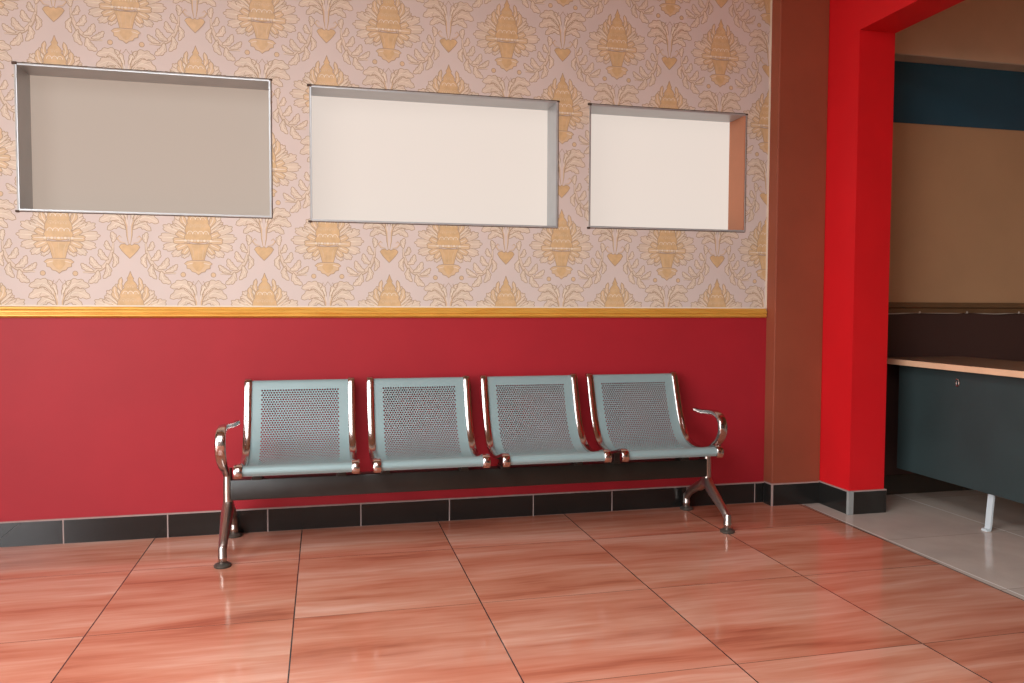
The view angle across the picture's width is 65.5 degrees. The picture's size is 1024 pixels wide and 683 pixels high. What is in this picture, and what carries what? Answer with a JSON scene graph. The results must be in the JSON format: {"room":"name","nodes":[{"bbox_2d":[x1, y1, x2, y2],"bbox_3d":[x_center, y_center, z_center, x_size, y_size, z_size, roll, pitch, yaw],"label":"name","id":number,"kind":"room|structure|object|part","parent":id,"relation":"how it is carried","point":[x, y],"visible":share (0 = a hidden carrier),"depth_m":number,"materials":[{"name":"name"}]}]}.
{"room":"waiting room","nodes":[
{"label":"waiting room","id":0,"kind":"room"},
{"bbox_2d":[0,0,1023,521],"bbox_3d":[0.665,-0.689,3.910,8.300,3.000,0.202,0,3,-13],"label":"wall","id":1,"kind":"structure","parent":0,"point":[99,417],"depth_m":3.55,"materials":[{"name":"red paint"}]},
{"bbox_2d":[11,61,272,218],"bbox_3d":[-1.522,-0.822,3.361,0.993,0.596,0.167,0,3,-13],"label":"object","id":2,"kind":"structure","parent":1,"relation":"in","point":[89,140],"depth_m":3.40,"materials":[{"name":"metal"}]},
{"bbox_2d":[0,305,766,317],"bbox_3d":[-1.042,-0.128,3.420,4.746,0.051,0.017,0,3,-13],"label":"trim","id":3,"kind":"structure","parent":1,"relation":"attached to","point":[6,311],"depth_m":3.51,"materials":[{"name":"gold metal"}]},
{"bbox_2d":[0,481,818,546],"bbox_3d":[-0.899,0.772,3.458,5.029,0.110,0.090,0,3,-13],"label":"baseboard","id":4,"kind":"structure","parent":1,"relation":"attached to","point":[197,523],"depth_m":3.57,"materials":[{"name":"black tile"}]},
{"bbox_2d":[307,84,559,228],"bbox_3d":[-0.350,-0.819,3.640,1.133,0.593,0.167,0,3,-13],"label":"wall niche","id":5,"kind":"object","parent":1,"relation":"in","point":[377,156],"depth_m":3.69,"materials":[{"name":"paint"}]},
{"bbox_2d":[587,103,747,232],"bbox_3d":[0.736,-0.828,3.897,0.826,0.585,0.167,0,3,-13],"label":"wall niche","id":6,"kind":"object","parent":1,"relation":"in","point":[651,168],"depth_m":3.96,"materials":[{"name":"paint"}]},
{"bbox_2d":[765,0,771,308],"bbox_3d":[1.271,-1.176,3.928,0.009,2.025,0.004,0,3,-13],"label":"trim","id":7,"kind":"structure","parent":1,"relation":"attached to","point":[771,0],"depth_m":3.94,"materials":[{"name":"brown wood"}]},
{"bbox_2d":[764,0,829,483],"bbox_3d":[1.413,-0.688,3.945,0.268,3.000,0.080,0,3,-13],"label":"pilaster","id":8,"kind":"object","parent":1,"relation":"attached to","point":[800,28],"visible":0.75,"depth_m":3.92,"materials":[{"name":"brown paint"}]},
{"bbox_2d":[884,473,972,494],"bbox_3d":[3.227,0.745,4.479,3.089,0.103,0.010,0,3,-13],"label":"baseboard","id":9,"kind":"structure","parent":1,"relation":"attached to","point":[899,483],"depth_m":4.21,"materials":[{"name":"black tile"}]},
{"bbox_2d":[888,302,1023,312],"bbox_3d":[3.223,-0.185,4.428,3.090,0.055,0.024,0,3,-13],"label":"trim","id":10,"kind":"structure","parent":1,"relation":"attached to","point":[893,307],"depth_m":4.21,"materials":[{"name":"brown wood"}]},
{"bbox_2d":[888,311,1023,313],"bbox_3d":[2.407,-0.153,4.240,1.376,0.016,0.014,0,3,-13],"label":"cable","id":11,"kind":"object","parent":1,"relation":"attached to","point":[919,311],"visible":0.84,"depth_m":4.23,"materials":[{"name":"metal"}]},
{"bbox_2d":[893,61,1023,130],"bbox_3d":[3.225,-1.292,4.386,3.090,0.310,0.006,0,3,-13],"label":"window","id":12,"kind":"structure","parent":1,"relation":"in","point":[927,94],"depth_m":4.17,"materials":[{"name":"blue glass"}]},
{"bbox_2d":[895,0,1023,71],"bbox_3d":[3.238,-1.681,4.320,3.090,0.475,0.105,0,3,-13],"label":"ceiling","id":13,"kind":"structure","parent":1,"relation":"attached to","point":[985,34],"depth_m":4.07,"materials":[{"name":"beige paint"}]},
{"bbox_2d":[0,490,1023,682],"bbox_3d":[1.398,1.003,0.871,8.700,0.101,6.600,0,3,-13],"label":"floor","id":14,"kind":"structure","parent":0,"point":[915,591],"depth_m":2.65,"materials":[{"name":"tile"}]},
{"bbox_2d":[214,371,734,568],"bbox_3d":[-0.114,0.497,3.395,2.150,0.672,0.510,0,3,-13],"label":"bench","id":15,"kind":"object","parent":14,"relation":"on","point":[683,458],"visible":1,"depth_m":3.43,"materials":[{"name":"grey metal"}]},
{"bbox_3d":[-1.115,0.433,3.102,0.052,0.235,0.278,0,3,-7],"label":"armrest","id":16,"kind":"part","parent":15,"relation":"part of","materials":[{"name":"silver metal"}]},
{"bbox_3d":[-1.065,0.332,3.156,0.029,0.329,0.500,0,3,-13],"label":"rail","id":17,"kind":"part","parent":15,"relation":"part of","materials":[{"name":"silver metal"}]},
{"bbox_3d":[-0.858,0.333,3.208,0.400,0.314,0.486,0,3,-13],"label":"seat","id":18,"kind":"part","parent":15,"relation":"part of","materials":[{"name":"blue paint"}]},
{"bbox_3d":[-0.649,0.329,3.255,0.029,0.329,0.500,0,3,-13],"label":"rail","id":19,"kind":"part","parent":15,"relation":"part of","materials":[{"name":"silver metal"}]},
{"bbox_3d":[-0.570,0.329,3.273,0.029,0.329,0.500,0,3,-13],"label":"rail","id":20,"kind":"part","parent":15,"relation":"part of","materials":[{"name":"silver metal"}]},
{"bbox_3d":[-0.363,0.329,3.325,0.400,0.314,0.486,0,3,-13],"label":"seat","id":21,"kind":"part","parent":15,"relation":"part of","materials":[{"name":"blue paint"}]},
{"bbox_3d":[-0.155,0.326,3.372,0.029,0.329,0.500,0,3,-13],"label":"rail","id":22,"kind":"part","parent":15,"relation":"part of","materials":[{"name":"silver metal"}]},
{"bbox_3d":[-0.077,0.325,3.390,0.029,0.329,0.500,0,3,-13],"label":"rail","id":23,"kind":"part","parent":15,"relation":"part of","materials":[{"name":"silver metal"}]},
{"bbox_3d":[0.130,0.326,3.443,0.400,0.314,0.486,0,3,-13],"label":"seat","id":24,"kind":"part","parent":15,"relation":"part of","materials":[{"name":"blue paint"}]},
{"bbox_3d":[0.338,0.322,3.489,0.029,0.329,0.500,0,3,-13],"label":"rail","id":25,"kind":"part","parent":15,"relation":"part of","materials":[{"name":"silver metal"}]},
{"bbox_3d":[0.412,0.322,3.507,0.029,0.329,0.500,0,3,-13],"label":"rail","id":26,"kind":"part","parent":15,"relation":"part of","materials":[{"name":"silver metal"}]},
{"bbox_3d":[0.619,0.322,3.559,0.400,0.314,0.486,0,3,-13],"label":"seat","id":27,"kind":"part","parent":15,"relation":"part of","materials":[{"name":"blue paint"}]},
{"bbox_3d":[0.828,0.319,3.605,0.029,0.329,0.500,0,3,-13],"label":"rail","id":28,"kind":"part","parent":15,"relation":"part of","materials":[{"name":"silver metal"}]},
{"bbox_3d":[0.885,0.419,3.575,0.040,0.235,0.274,0,3,-13],"label":"armrest","id":29,"kind":"part","parent":15,"relation":"part of","materials":[{"name":"silver metal"}]},
{"bbox_2d":[887,356,1023,531],"bbox_3d":[2.330,0.482,3.325,0.515,0.726,1.786,0,3,-13],"label":"desk","id":30,"kind":"object","parent":14,"relation":"on","point":[961,419],"visible":0.87,"depth_m":3.61,"materials":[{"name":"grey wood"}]},
{"bbox_3d":[2.103,0.746,3.512,0.040,0.180,0.030,0,3,-13],"label":"leg","id":31,"kind":"part","parent":30,"relation":"part of","materials":[{"name":"white metal"}]},
{"bbox_2d":[819,0,963,490],"bbox_3d":[2.343,-0.551,1.024,0.190,3.000,6.200,0,3,-13],"label":"column","id":32,"kind":"structure","parent":0,"point":[861,60],"depth_m":3.77,"materials":[{"name":"red paint"}]},
{"bbox_2d":[819,480,886,514],"bbox_3d":[1.656,0.758,3.950,0.212,0.113,0.330,0,3,-13],"label":"baseboard","id":33,"kind":"structure","parent":32,"relation":"attached to","point":[847,502],"depth_m":3.80,"materials":[{"name":"black tile"}]}
]}

